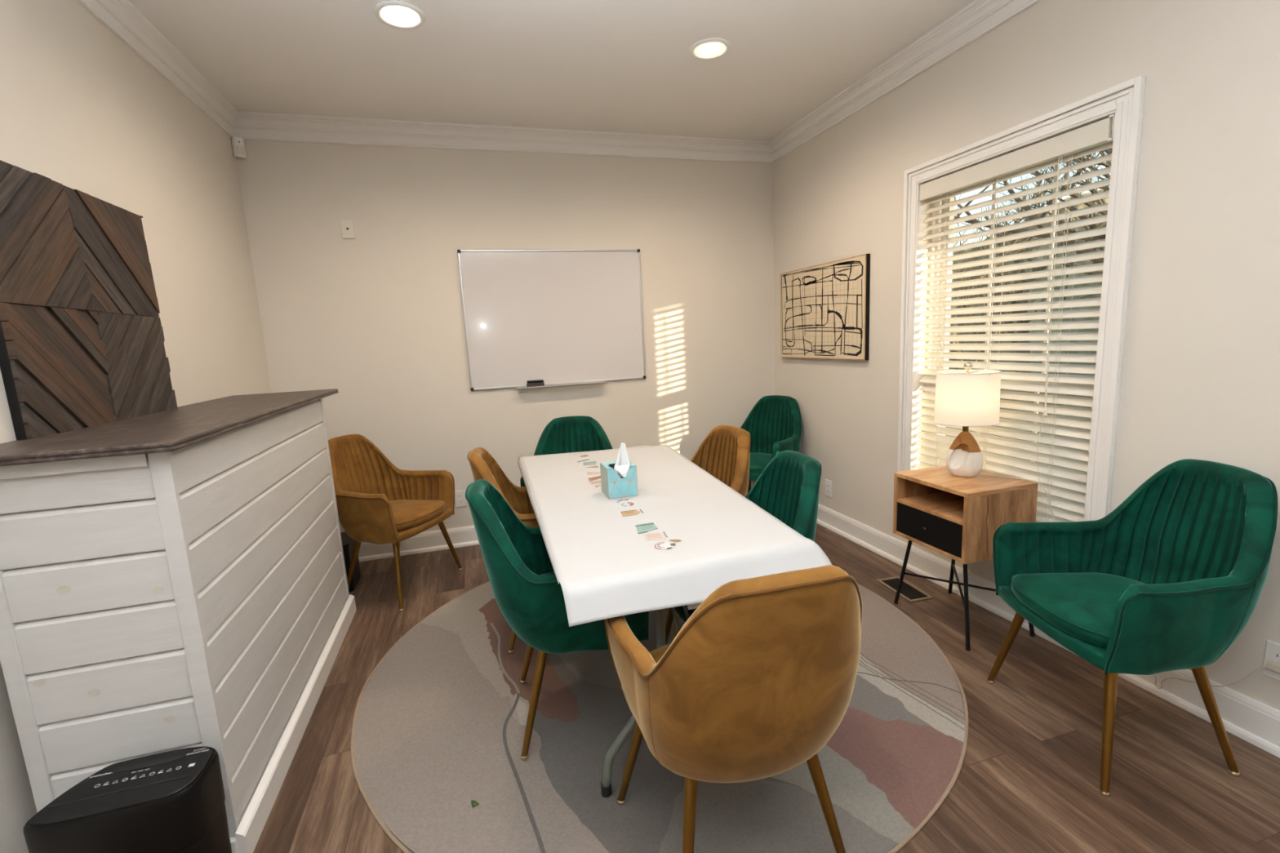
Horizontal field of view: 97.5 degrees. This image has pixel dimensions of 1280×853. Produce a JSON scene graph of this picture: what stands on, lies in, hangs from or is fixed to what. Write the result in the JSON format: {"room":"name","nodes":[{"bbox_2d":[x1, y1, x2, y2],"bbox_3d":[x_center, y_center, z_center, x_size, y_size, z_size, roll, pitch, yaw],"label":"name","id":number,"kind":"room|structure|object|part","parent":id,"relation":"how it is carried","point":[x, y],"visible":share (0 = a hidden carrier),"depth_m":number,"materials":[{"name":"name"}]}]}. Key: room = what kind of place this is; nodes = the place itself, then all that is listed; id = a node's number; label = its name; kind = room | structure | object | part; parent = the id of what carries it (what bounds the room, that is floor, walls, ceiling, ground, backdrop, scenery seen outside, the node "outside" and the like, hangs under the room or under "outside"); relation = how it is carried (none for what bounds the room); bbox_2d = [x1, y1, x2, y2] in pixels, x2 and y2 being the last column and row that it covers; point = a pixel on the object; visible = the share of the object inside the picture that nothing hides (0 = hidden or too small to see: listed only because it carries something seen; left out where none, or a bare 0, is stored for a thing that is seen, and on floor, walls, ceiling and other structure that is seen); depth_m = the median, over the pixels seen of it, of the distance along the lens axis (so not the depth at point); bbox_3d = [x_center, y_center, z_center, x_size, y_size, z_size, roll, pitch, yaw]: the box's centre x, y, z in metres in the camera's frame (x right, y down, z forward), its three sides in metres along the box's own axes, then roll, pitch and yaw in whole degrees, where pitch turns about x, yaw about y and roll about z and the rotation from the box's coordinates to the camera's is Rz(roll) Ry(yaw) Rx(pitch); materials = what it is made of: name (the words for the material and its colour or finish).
{"room":"meeting room","nodes":[
{"label":"meeting room","id":0,"kind":"room"},
{"bbox_2d":[0,0,271,852],"bbox_3d":[-1.346,0.062,-0.005,0.220,2.740,7.152,-5,9,-16],"label":"wall","id":1,"kind":"structure","parent":0,"point":[81,110],"depth_m":2.25,"materials":[{"name":"paint"}]},
{"bbox_2d":[0,160,177,439],"bbox_3d":[-1.785,-0.376,1.829,0.041,0.758,0.790,-5,9,-16],"label":"wood wall panel","id":2,"kind":"object","parent":1,"relation":"attached to","point":[82,335],"visible":0.88,"depth_m":1.71,"materials":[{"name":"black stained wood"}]},
{"bbox_2d":[75,0,237,137],"bbox_3d":[-1.277,-1.237,-0.169,0.057,0.133,7.152,-5,9,-16],"label":"trim","id":3,"kind":"structure","parent":1,"relation":"attached to","point":[122,18],"depth_m":2.43,"materials":[{"name":"white paint"}]},
{"bbox_2d":[235,139,774,532],"bbox_3d":[-0.645,-0.603,4.003,3.915,2.740,0.220,-5,9,-16],"label":"wall","id":4,"kind":"structure","parent":0,"point":[375,317],"depth_m":3.73,"materials":[{"name":"paint"}]},
{"bbox_2d":[231,136,246,159],"bbox_3d":[-2.291,-1.595,3.209,0.033,0.104,0.060,4,11,35],"label":"detector","id":5,"kind":"object","parent":4,"relation":"attached to","point":[237,144],"visible":1,"depth_m":3.20,"materials":[{"name":"white plastic"}]},
{"bbox_2d":[340,218,355,238],"bbox_3d":[-1.794,-1.214,3.445,0.070,0.116,0.008,-5,9,-16],"label":"blank wall plate","id":6,"kind":"object","parent":4,"relation":"attached to","point":[347,224],"visible":1,"depth_m":3.44,"materials":[{"name":"beige plastic"}]},
{"bbox_2d":[454,489,466,507],"bbox_3d":[-1.234,0.497,3.860,0.072,0.116,0.011,-5,9,-16],"label":"wall outlet","id":7,"kind":"object","parent":4,"relation":"attached to","point":[460,495],"visible":0.94,"depth_m":3.86,"materials":[{"name":"white plastic"}]},
{"bbox_2d":[457,499,463,503],"bbox_3d":[-1.232,0.518,3.860,0.034,0.028,0.002,-5,9,-16],"label":"receptacle","id":8,"kind":"object","parent":7,"relation":"attached to","point":[460,501],"depth_m":3.86,"materials":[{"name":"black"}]},
{"bbox_2d":[232,111,772,163],"bbox_3d":[-0.669,-1.871,3.670,3.475,0.133,0.057,-5,9,-16],"label":"trim","id":9,"kind":"structure","parent":4,"relation":"attached to","point":[257,126],"depth_m":3.58,"materials":[{"name":"white paint"}]},
{"bbox_2d":[457,248,646,391],"bbox_3d":[-0.562,-0.743,3.852,1.237,0.922,0.076,-5,9,-16],"label":"whiteboard","id":10,"kind":"object","parent":4,"relation":"attached to","point":[560,317],"visible":1,"depth_m":3.87,"materials":[{"name":"white plastic"}]},
{"bbox_2d":[526,379,544,386],"bbox_3d":[-0.718,-0.295,3.858,0.116,0.046,0.040,-5,9,-16],"label":"eraser","id":11,"kind":"object","parent":10,"relation":"on","point":[539,382],"visible":0.98,"depth_m":3.84,"materials":[{"name":"grey fabric"}]},
{"bbox_3d":[-0.719,-0.310,3.856,0.112,0.016,0.038,-5,9,-16],"label":"handle","id":12,"kind":"part","parent":11,"relation":"part of","materials":[{"name":"black plastic"}]},
{"bbox_2d":[515,381,607,389],"bbox_3d":[-0.540,-0.290,3.913,0.630,0.008,0.057,-5,9,-16],"label":"tray","id":13,"kind":"object","parent":10,"relation":"on","point":[549,384],"depth_m":3.92,"materials":[{"name":"silver metal"}]},
{"bbox_2d":[358,493,747,561],"bbox_3d":[-0.545,0.700,4.086,3.475,0.133,0.032,-5,9,-16],"label":"baseboard","id":14,"kind":"structure","parent":4,"relation":"attached to","point":[434,540],"depth_m":3.81,"materials":[{"name":"white paint"}]},
{"bbox_2d":[128,0,973,141],"bbox_3d":[0.350,-1.517,0.288,3.915,0.120,7.592,-5,9,-16],"label":"ceiling","id":15,"kind":"structure","parent":0,"point":[624,66],"depth_m":2.73,"materials":[{"name":"paint"}]},
{"bbox_2d":[373,0,426,29],"bbox_3d":[-0.997,-1.707,2.334,0.200,0.009,0.200,-5,9,-16],"label":"recessed light","id":16,"kind":"object","parent":15,"relation":"in","point":[396,14],"visible":1,"depth_m":2.32,"materials":[{"name":"white plastic"}]},
{"bbox_2d":[689,37,730,59],"bbox_3d":[0.342,-1.837,2.735,0.200,0.009,0.200,-5,9,-16],"label":"recessed light","id":17,"kind":"object","parent":15,"relation":"in","point":[711,48],"visible":1,"depth_m":2.73,"materials":[{"name":"white plastic"}]},
{"bbox_2d":[253,523,1279,852],"bbox_3d":[0.490,1.295,0.730,3.915,0.100,7.592,-5,9,-16],"label":"floor","id":18,"kind":"structure","parent":0,"point":[1028,780],"depth_m":1.79,"materials":[{"name":"brown wood"}]},
{"bbox_2d":[23,746,231,852],"bbox_3d":[-1.204,1.033,1.365,0.326,0.385,0.193,-5,9,-16],"label":"paper shredder","id":19,"kind":"object","parent":18,"relation":"on","point":[171,802],"visible":1,"depth_m":1.30,"materials":[{"name":"black plastic"}]},
{"bbox_2d":[0,388,356,852],"bbox_3d":[-1.571,0.519,2.200,0.488,1.176,1.782,-5,9,-16],"label":"reception counter","id":20,"kind":"object","parent":18,"relation":"on","point":[175,579],"depth_m":1.45,"materials":[{"name":"paint"}]},
{"bbox_2d":[0,388,338,466],"bbox_3d":[-1.600,-0.050,2.110,0.488,0.024,1.782,-5,9,-16],"label":"countertop","id":21,"kind":"structure","parent":20,"relation":"on","point":[174,429],"depth_m":1.57,"materials":[{"name":"wood"}]},
{"bbox_3d":[-1.285,1.175,1.476,0.400,0.078,0.020,-5,9,-16],"label":"trim","id":22,"kind":"part","parent":20,"relation":"part of","materials":[{"name":"white paint"}]},
{"bbox_3d":[-1.307,1.043,2.264,0.020,0.096,1.549,-5,9,-16],"label":"trim","id":23,"kind":"part","parent":20,"relation":"part of","materials":[{"name":"white paint"}]},
{"bbox_2d":[340,532,360,592],"bbox_3d":[-1.839,0.810,3.300,0.307,0.285,0.272,-5,9,-16],"label":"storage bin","id":24,"kind":"object","parent":18,"relation":"on","point":[348,543],"visible":0.23,"depth_m":3.27,"materials":[{"name":"black plastic"}]},
{"bbox_3d":[-1.845,0.677,3.279,0.307,0.015,0.272,-5,9,-16],"label":"lid","id":25,"kind":"part","parent":24,"relation":"part of","materials":[{"name":"black plastic"}]},
{"bbox_2d":[328,434,462,611],"bbox_3d":[-1.453,0.495,3.234,0.584,0.890,0.575,0,9,17],"label":"velvet armchair","id":26,"kind":"object","parent":18,"relation":"on","point":[378,502],"visible":0.95,"depth_m":3.22,"materials":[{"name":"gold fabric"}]},
{"bbox_3d":[-1.605,0.782,3.137,0.141,0.354,0.033,-6,9,-18],"label":"leg","id":27,"kind":"part","parent":26,"relation":"part of","materials":[{"name":"gold metal"}]},
{"bbox_3d":[-1.286,0.788,2.999,0.033,0.353,0.125,-6,10,-22],"label":"leg","id":28,"kind":"part","parent":26,"relation":"part of","materials":[{"name":"gold metal"}]},
{"bbox_2d":[389,499,444,531],"bbox_3d":[-1.388,0.496,3.214,0.447,0.071,0.434,0,9,17],"label":"seat cushion","id":29,"kind":"object","parent":26,"relation":"on","point":[409,515],"depth_m":3.15,"materials":[{"name":"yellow fabric"}]},
{"bbox_3d":[-1.260,0.551,3.185,0.178,0.044,0.484,0,9,17],"label":"seat","id":30,"kind":"part","parent":26,"relation":"part of","materials":[{"name":"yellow fabric"}]},
{"bbox_3d":[-1.161,0.716,3.420,0.126,0.353,0.033,-10,11,-37],"label":"leg","id":31,"kind":"part","parent":26,"relation":"part of","materials":[{"name":"brown wood"}]},
{"bbox_2d":[350,581,968,852],"bbox_3d":[0.062,0.980,2.519,2.441,0.007,2.440,-5,9,-16],"label":"round rug","id":32,"kind":"object","parent":18,"relation":"on","point":[439,723],"visible":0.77,"depth_m":1.84,"materials":[{"name":"carpet"}]},
{"bbox_2d":[471,800,479,807],"bbox_3d":[-0.497,1.131,1.690,0.020,0.006,0.025,-8,10,-30],"label":"scrap","id":33,"kind":"object","parent":32,"relation":"on","point":[473,803],"visible":1,"depth_m":1.69,"materials":[{"name":"green paper"}]},
{"bbox_2d":[466,447,538,653],"bbox_3d":[-0.477,0.526,2.679,0.583,0.890,0.575,-5,9,-11],"label":"velvet armchair","id":34,"kind":"object","parent":32,"relation":"on","point":[483,465],"visible":0.16,"depth_m":2.68,"materials":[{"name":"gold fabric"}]},
{"bbox_3d":[-0.542,0.819,2.521,0.033,0.354,0.141,5,12,42],"label":"leg","id":35,"kind":"part","parent":34,"relation":"part of","materials":[{"name":"gold metal"}]},
{"bbox_2d":[465,479,648,760],"bbox_3d":[-0.287,0.618,2.037,0.584,0.890,0.575,-5,9,-12],"label":"velvet armchair","id":36,"kind":"object","parent":32,"relation":"on","point":[526,590],"visible":0.54,"depth_m":1.80,"materials":[{"name":"green fabric"}]},
{"bbox_3d":[-0.426,0.859,2.232,0.141,0.354,0.033,1,10,26],"label":"leg","id":37,"kind":"part","parent":36,"relation":"part of","materials":[{"name":"gold metal"}]},
{"bbox_3d":[-0.350,0.911,1.878,0.033,0.354,0.141,5,12,42],"label":"leg","id":38,"kind":"part","parent":36,"relation":"part of","materials":[{"name":"gold metal"}]},
{"bbox_2d":[539,571,555,575],"bbox_3d":[-0.221,0.613,2.051,0.447,0.071,0.434,-5,9,-12],"label":"seat cushion","id":39,"kind":"object","parent":36,"relation":"on","point":[540,572],"depth_m":2.21,"materials":[{"name":"green fabric"}]},
{"bbox_2d":[520,415,613,486],"bbox_3d":[-0.386,0.414,3.366,0.575,0.890,0.583,-4,9,-4],"label":"velvet armchair","id":40,"kind":"object","parent":32,"relation":"on","point":[566,434],"visible":0.14,"depth_m":3.53,"materials":[{"name":"green fabric"}]},
{"bbox_2d":[600,445,689,797],"bbox_3d":[-0.045,0.621,2.462,0.770,0.729,1.725,-5,9,-16],"label":"folding table","id":41,"kind":"object","parent":32,"relation":"on","point":[606,784],"visible":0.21,"depth_m":1.68,"materials":[{"name":"grey plastic"}]},
{"bbox_3d":[-0.025,0.752,1.673,0.221,0.672,0.027,-5,9,-16],"label":"leg","id":42,"kind":"part","parent":41,"relation":"part of","materials":[{"name":"grey metal"}]},
{"bbox_2d":[517,444,831,626],"bbox_3d":[-0.030,0.312,2.396,0.882,0.113,1.825,-5,9,-16],"label":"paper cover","id":43,"kind":"object","parent":41,"relation":"on","point":[604,569],"depth_m":1.77,"materials":[{"name":"white paper"}]},
{"bbox_2d":[582,461,596,465],"bbox_3d":[-0.257,0.189,2.885,0.075,0.001,0.077,-4,9,-8],"label":"sticker","id":44,"kind":"object","parent":43,"relation":"on","point":[590,461],"visible":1,"depth_m":2.90,"materials":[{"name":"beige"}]},
{"bbox_2d":[586,471,600,475],"bbox_3d":[-0.215,0.222,2.663,0.088,0.001,0.062,-2,9,3],"label":"sticker","id":45,"kind":"object","parent":43,"relation":"on","point":[588,473],"visible":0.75,"depth_m":2.66,"materials":[{"name":"beige paper"}]},
{"bbox_2d":[587,480,600,484],"bbox_3d":[-0.190,0.248,2.486,0.067,0.001,0.084,-5,9,-16],"label":"sticker","id":46,"kind":"object","parent":43,"relation":"on","point":[597,482],"visible":0.69,"depth_m":2.49,"materials":[{"name":"beige paper"}]},
{"bbox_2d":[588,475,600,480],"bbox_3d":[-0.203,0.236,2.565,0.081,0.001,0.045,-9,11,-34],"label":"sticker","id":47,"kind":"object","parent":43,"relation":"on","point":[598,477],"visible":0.72,"depth_m":2.56,"materials":[{"name":"brown paper"}]},
{"bbox_2d":[600,442,638,499],"bbox_3d":[-0.088,0.171,2.275,0.123,0.208,0.126,-5,9,-16],"label":"tissue box","id":48,"kind":"object","parent":43,"relation":"on","point":[619,479],"visible":1,"depth_m":2.23,"materials":[{"name":"teal cardboard"}]},
{"bbox_2d":[621,502,634,506],"bbox_3d":[-0.048,0.296,2.138,0.050,0.001,0.053,-5,9,-16],"label":"sticker","id":49,"kind":"object","parent":43,"relation":"on","point":[630,503],"visible":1,"depth_m":2.14,"materials":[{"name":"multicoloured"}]},
{"bbox_2d":[620,509,643,516],"bbox_3d":[-0.030,0.312,2.031,0.082,0.001,0.059,-5,9,-16],"label":"sticker","id":50,"kind":"object","parent":43,"relation":"on","point":[635,512],"visible":1,"depth_m":2.03,"materials":[{"name":"beige"}]},
{"bbox_2d":[635,522,657,533],"bbox_3d":[0.018,0.336,1.861,0.079,0.001,0.093,-5,9,-16],"label":"sticker","id":51,"kind":"object","parent":43,"relation":"on","point":[643,527],"visible":1,"depth_m":1.86,"materials":[{"name":"teal paper"}]},
{"bbox_2d":[643,531,667,540],"bbox_3d":[0.050,0.347,1.780,0.072,0.001,0.070,-4,9,-6],"label":"sticker","id":52,"kind":"object","parent":43,"relation":"on","point":[658,535],"visible":1,"depth_m":1.78,"materials":[{"name":"beige"}]},
{"bbox_2d":[654,542,676,549],"bbox_3d":[0.077,0.359,1.695,0.068,0.001,0.062,-5,9,-16],"label":"sticker","id":53,"kind":"object","parent":43,"relation":"on","point":[661,545],"visible":1,"depth_m":1.70,"materials":[{"name":"grey paper"}]},
{"bbox_3d":[0.229,0.429,1.586,0.244,0.108,0.078,-5,9,-16],"label":"paper strip","id":54,"kind":"part","parent":43,"relation":"part of","materials":[{"name":"white paper"}]},
{"bbox_2d":[673,425,750,639],"bbox_3d":[0.261,0.467,2.825,0.584,0.890,0.575,-7,10,-25],"label":"velvet armchair","id":55,"kind":"object","parent":32,"relation":"on","point":[723,453],"visible":0.2,"depth_m":2.85,"materials":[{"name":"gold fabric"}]},
{"bbox_3d":[0.166,0.776,2.572,0.033,0.353,0.126,-1,9,10],"label":"leg","id":56,"kind":"part","parent":55,"relation":"part of","materials":[{"name":"gold metal"}]},
{"bbox_2d":[604,564,862,852],"bbox_3d":[0.244,0.689,1.415,0.575,0.890,0.584,-5,9,-14],"label":"velvet armchair","id":57,"kind":"object","parent":32,"relation":"on","point":[761,676],"visible":0.98,"depth_m":1.16,"materials":[{"name":"brown fabric"}]},
{"bbox_3d":[-0.015,0.935,1.617,0.126,0.353,0.033,1,10,21],"label":"leg","id":58,"kind":"part","parent":57,"relation":"part of","materials":[{"name":"gold metal"}]},
{"bbox_2d":[648,644,670,663],"bbox_3d":[0.227,0.681,1.480,0.434,0.071,0.447,-5,9,-14],"label":"seat cushion","id":59,"kind":"object","parent":57,"relation":"on","point":[657,653],"depth_m":1.60,"materials":[{"name":"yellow fabric"}]},
{"bbox_3d":[0.109,0.979,1.300,0.033,0.354,0.141,1,10,23],"label":"leg","id":60,"kind":"part","parent":57,"relation":"part of","materials":[{"name":"gold metal"}]},
{"bbox_3d":[0.463,0.948,1.388,0.141,0.354,0.033,5,12,40],"label":"leg","id":61,"kind":"part","parent":57,"relation":"part of","materials":[{"name":"gold metal"}]},
{"bbox_2d":[665,450,822,644],"bbox_3d":[0.385,0.564,2.166,0.584,0.890,0.575,-5,9,-12],"label":"velvet armchair","id":62,"kind":"object","parent":32,"relation":"on","point":[788,488],"visible":0.16,"depth_m":2.16,"materials":[{"name":"green fabric"}]},
{"bbox_3d":[0.129,0.809,2.374,0.125,0.353,0.033,4,11,38],"label":"leg","id":63,"kind":"part","parent":62,"relation":"part of","materials":[{"name":"gold metal"}]},
{"bbox_3d":[0.194,0.637,2.134,0.178,0.044,0.484,-5,9,-12],"label":"seat","id":64,"kind":"part","parent":62,"relation":"part of","materials":[{"name":"green fabric"}]},
{"bbox_2d":[740,395,801,493],"bbox_3d":[0.880,0.244,4.093,0.575,0.890,0.583,6,12,44],"label":"velvet armchair","id":65,"kind":"object","parent":18,"relation":"on","point":[774,424],"visible":0.41,"depth_m":4.18,"materials":[{"name":"green fabric"}]},
{"bbox_3d":[0.844,0.471,4.342,0.033,0.354,0.141,-1,9,9],"label":"leg","id":66,"kind":"part","parent":65,"relation":"part of","materials":[{"name":"brown wood"}]},
{"bbox_3d":[0.744,0.330,3.962,0.484,0.044,0.178,6,12,44],"label":"seat","id":67,"kind":"part","parent":65,"relation":"part of","materials":[{"name":"green fabric"}]},
{"bbox_2d":[749,452,772,474],"bbox_3d":[0.833,0.255,4.045,0.434,0.071,0.447,6,12,44],"label":"seat cushion","id":68,"kind":"object","parent":65,"relation":"on","point":[758,461],"depth_m":3.91,"materials":[{"name":"green fabric"}]},
{"bbox_2d":[876,576,933,602],"bbox_3d":[1.382,0.849,2.937,0.136,0.007,0.270,-5,9,-12],"label":"floor vent","id":69,"kind":"object","parent":18,"relation":"in","point":[908,592],"visible":0.98,"depth_m":2.92,"materials":[{"name":"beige metal"}]},
{"bbox_2d":[893,465,1038,651],"bbox_3d":[1.459,0.564,2.565,0.394,0.677,0.478,-5,9,-16],"label":"side table","id":70,"kind":"object","parent":18,"relation":"on","point":[957,518],"visible":0.89,"depth_m":2.41,"materials":[{"name":"brown wood"}]},
{"bbox_3d":[1.283,0.697,2.732,0.017,0.372,0.096,-7,10,-25],"label":"leg","id":71,"kind":"part","parent":70,"relation":"part of","materials":[{"name":"black metal"}]},
{"bbox_3d":[1.398,0.359,2.736,0.377,0.284,0.018,-5,9,-16],"label":"panel","id":72,"kind":"part","parent":70,"relation":"part of","materials":[{"name":"brown wood"}]},
{"bbox_3d":[1.462,0.518,2.569,0.377,0.016,0.379,-5,9,-16],"label":"panel","id":73,"kind":"part","parent":70,"relation":"part of","materials":[{"name":"brown wood"}]},
{"bbox_3d":[1.445,0.439,2.553,0.344,0.140,0.373,-5,9,-16],"label":"drawer","id":74,"kind":"part","parent":70,"relation":"part of","materials":[{"name":"black wood"}]},
{"bbox_2d":[897,491,964,525],"bbox_3d":[1.452,0.361,2.543,0.363,0.014,0.379,-5,9,-16],"label":"shelf","id":75,"kind":"object","parent":70,"relation":"attached to","point":[947,508],"depth_m":2.57,"materials":[{"name":"brown wood"}]},
{"bbox_3d":[1.573,0.669,2.817,0.017,0.371,0.073,-1,9,10],"label":"leg","id":76,"kind":"part","parent":70,"relation":"part of","materials":[{"name":"black metal"}]},
{"bbox_3d":[1.448,0.237,2.525,0.377,0.018,0.415,-5,9,-16],"label":"panel","id":77,"kind":"part","parent":70,"relation":"part of","materials":[{"name":"brown wood"}]},
{"bbox_3d":[1.375,0.750,2.363,0.017,0.371,0.067,-3,9,2],"label":"leg","id":78,"kind":"part","parent":70,"relation":"part of","materials":[{"name":"black metal"}]},
{"bbox_3d":[1.513,0.413,2.360,0.377,0.284,0.018,-5,9,-16],"label":"panel","id":79,"kind":"part","parent":70,"relation":"part of","materials":[{"name":"brown wood"}]},
{"bbox_3d":[1.683,0.722,2.446,0.017,0.371,0.082,-9,11,-34],"label":"leg","id":80,"kind":"part","parent":70,"relation":"part of","materials":[{"name":"black metal"}]},
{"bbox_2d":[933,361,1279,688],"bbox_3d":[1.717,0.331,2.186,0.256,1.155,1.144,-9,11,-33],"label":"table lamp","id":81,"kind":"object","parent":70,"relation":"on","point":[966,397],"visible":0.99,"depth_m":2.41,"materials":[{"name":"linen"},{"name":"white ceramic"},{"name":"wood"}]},
{"bbox_3d":[1.447,-0.131,2.485,0.252,0.220,0.252,-5,9,-16],"label":"lamp shade","id":82,"kind":"part","parent":81,"relation":"part of","materials":[{"name":"fabric"}]},
{"bbox_3d":[1.767,0.586,2.177,0.077,0.649,0.979,-7,10,-23],"label":"cord","id":83,"kind":"part","parent":81,"relation":"part of","materials":[{"name":"beige plastic"}]},
{"bbox_2d":[986,458,1277,797],"bbox_3d":[1.574,0.569,1.813,0.584,0.890,0.575,-3,9,0],"label":"velvet armchair","id":84,"kind":"object","parent":18,"relation":"on","point":[1169,580],"visible":1,"depth_m":1.73,"materials":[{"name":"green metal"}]},
{"bbox_3d":[1.360,0.803,2.073,0.033,0.353,0.125,-10,11,-39],"label":"leg","id":85,"kind":"part","parent":84,"relation":"part of","materials":[{"name":"gold metal"}]},
{"bbox_3d":[1.378,0.635,1.823,0.178,0.044,0.484,-3,9,0],"label":"seat","id":86,"kind":"part","parent":84,"relation":"part of","materials":[{"name":"green fabric"}]},
{"bbox_2d":[1011,572,1146,648],"bbox_3d":[1.507,0.573,1.813,0.447,0.071,0.434,-3,9,0],"label":"seat cushion","id":87,"kind":"object","parent":84,"relation":"on","point":[1079,608],"depth_m":1.81,"materials":[{"name":"green fabric"}]},
{"bbox_3d":[1.363,0.872,1.634,0.033,0.353,0.126,4,11,35],"label":"leg","id":88,"kind":"part","parent":84,"relation":"part of","materials":[{"name":"gold metal"}]},
{"bbox_3d":[1.703,0.849,1.671,0.141,0.354,0.033,4,11,38],"label":"leg","id":89,"kind":"part","parent":84,"relation":"part of","materials":[{"name":"gold metal"}]},
{"bbox_2d":[772,0,1279,711],"bbox_3d":[2.187,-0.275,1.024,0.220,2.740,7.152,-5,9,-16],"label":"wall","id":90,"kind":"structure","parent":0,"point":[1200,380],"depth_m":1.97,"materials":[{"name":"paint"}]},
{"bbox_2d":[780,253,870,359],"bbox_3d":[1.208,-0.767,3.770,0.030,0.618,0.950,-5,9,-16],"label":"framed drawing","id":91,"kind":"object","parent":90,"relation":"attached to","point":[824,308],"visible":1,"depth_m":3.66,"materials":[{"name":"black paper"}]},
{"bbox_3d":[1.209,-0.767,3.770,0.027,0.618,0.950,-5,9,-16],"label":"box frame","id":92,"kind":"part","parent":91,"relation":"part of","materials":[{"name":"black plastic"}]},
{"bbox_2d":[825,479,831,497],"bbox_3d":[1.302,0.427,3.880,0.011,0.116,0.072,-5,9,-16],"label":"wall outlet","id":93,"kind":"object","parent":90,"relation":"attached to","point":[828,483],"visible":1,"depth_m":3.87,"materials":[{"name":"white plastic"}]},
{"bbox_2d":[768,0,1040,162],"bbox_3d":[1.990,-1.548,0.783,0.057,0.133,7.152,-5,9,-16],"label":"trim","id":94,"kind":"structure","parent":90,"relation":"attached to","point":[978,18],"depth_m":2.87,"materials":[{"name":"white paint"}]},
{"bbox_2d":[897,75,1146,522],"bbox_3d":[1.704,-0.380,2.599,0.246,1.821,1.097,-5,9,-16],"label":"window","id":95,"kind":"structure","parent":90,"relation":"in","point":[1126,100],"depth_m":2.18,"materials":[{"name":"white paint"}]},
{"bbox_3d":[1.734,0.094,2.675,0.030,0.683,0.885,-5,9,-16],"label":"sash","id":96,"kind":"part","parent":95,"relation":"part of","materials":[{"name":"white paint"}]},
{"bbox_2d":[915,113,1115,522],"bbox_3d":[1.640,-0.375,2.580,0.072,1.640,0.917,-5,9,-16],"label":"window blind","id":97,"kind":"object","parent":95,"relation":"attached to","point":[1066,483],"visible":0.69,"depth_m":2.43,"materials":[{"name":"white plastic"}]},
{"bbox_3d":[1.562,-0.404,2.875,0.052,1.580,0.014,-5,9,-16],"label":"ladder cord","id":98,"kind":"part","parent":97,"relation":"part of","materials":[{"name":"white fabric"}]},
{"bbox_3d":[1.643,-0.366,2.609,0.052,1.580,0.014,-5,9,-16],"label":"ladder cord","id":99,"kind":"part","parent":97,"relation":"part of","materials":[{"name":"white fabric"}]},
{"bbox_3d":[1.687,-0.409,2.321,0.016,1.410,0.039,-5,9,-16],"label":"pull cord","id":100,"kind":"part","parent":97,"relation":"part of","materials":[{"name":"white fabric"}]},
{"bbox_3d":[1.736,-0.323,2.306,0.052,1.580,0.014,-5,9,-16],"label":"ladder cord","id":101,"kind":"part","parent":97,"relation":"part of","materials":[{"name":"white fabric"}]},
{"bbox_3d":[1.609,-1.161,2.461,0.050,0.044,0.913,-5,9,-16],"label":"head rail","id":102,"kind":"part","parent":97,"relation":"part of","materials":[{"name":"white paint"}]},
{"bbox_3d":[1.727,-0.693,2.561,0.030,1.018,0.885,-5,9,-16],"label":"sash","id":103,"kind":"part","parent":95,"relation":"part of","materials":[{"name":"white paint"}]},
{"bbox_2d":[817,503,1279,758],"bbox_3d":[2.130,1.023,1.192,0.032,0.133,7.152,-5,9,-16],"label":"baseboard","id":104,"kind":"structure","parent":90,"relation":"attached to","point":[1251,720],"depth_m":2.08,"materials":[{"name":"white paint"}]},
{"bbox_2d":[1262,640,1279,680],"bbox_3d":[1.960,0.724,1.719,0.011,0.116,0.072,-5,9,-16],"label":"wall outlet","id":105,"kind":"object","parent":90,"relation":"attached to","point":[1272,653],"visible":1,"depth_m":1.73,"materials":[{"name":"white plastic"}]},
{"bbox_2d":[1271,650,1279,661],"bbox_3d":[1.956,0.704,1.715,0.002,0.028,0.034,-5,9,-16],"label":"receptacle","id":106,"kind":"object","parent":105,"relation":"attached to","point":[1275,654],"depth_m":1.72,"materials":[{"name":"white plastic"}]},
{"label":"outside","id":107,"kind":"structure","parent":0,"visible":0},
{"bbox_2d":[945,359,1095,503],"bbox_3d":[27.128,-2.314,18.495,57.400,0.100,80.000,-5,9,-16],"label":"ground","id":108,"kind":"structure","parent":107,"point":[998,361],"depth_m":12.24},
{"bbox_2d":[949,151,1106,369],"bbox_3d":[6.098,-2.661,10.583,5.714,5.149,3.981,-5,9,-16],"label":"bare tree","id":109,"kind":"object","parent":108,"relation":"on","point":[1022,240],"visible":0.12,"depth_m":10.79,"materials":[{"name":"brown plant"}]},
{"bbox_2d":[951,162,1106,373],"bbox_3d":[10.987,-4.383,16.341,3.936,6.240,5.671,-3,9,-3],"label":"bare tree","id":110,"kind":"object","parent":108,"relation":"on","point":[1039,268],"visible":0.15,"depth_m":16.02,"materials":[{"name":"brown plant"}]},
{"bbox_2d":[950,189,1108,354],"bbox_3d":[24.136,-5.835,17.609,6.957,7.417,49.000,-5,9,-16],"label":"hedge","id":111,"kind":"object","parent":108,"relation":"on","point":[1082,206],"visible":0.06,"depth_m":25.10,"materials":[{"name":"green plant"}]},
{"bbox_2d":[953,147,1112,275],"bbox_3d":[4.552,-1.878,5.815,4.067,5.223,2.649,5,12,42],"label":"bare tree","id":112,"kind":"object","parent":108,"relation":"on","point":[1108,163],"visible":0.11,"depth_m":5.49,"materials":[{"name":"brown plant"}]}
]}

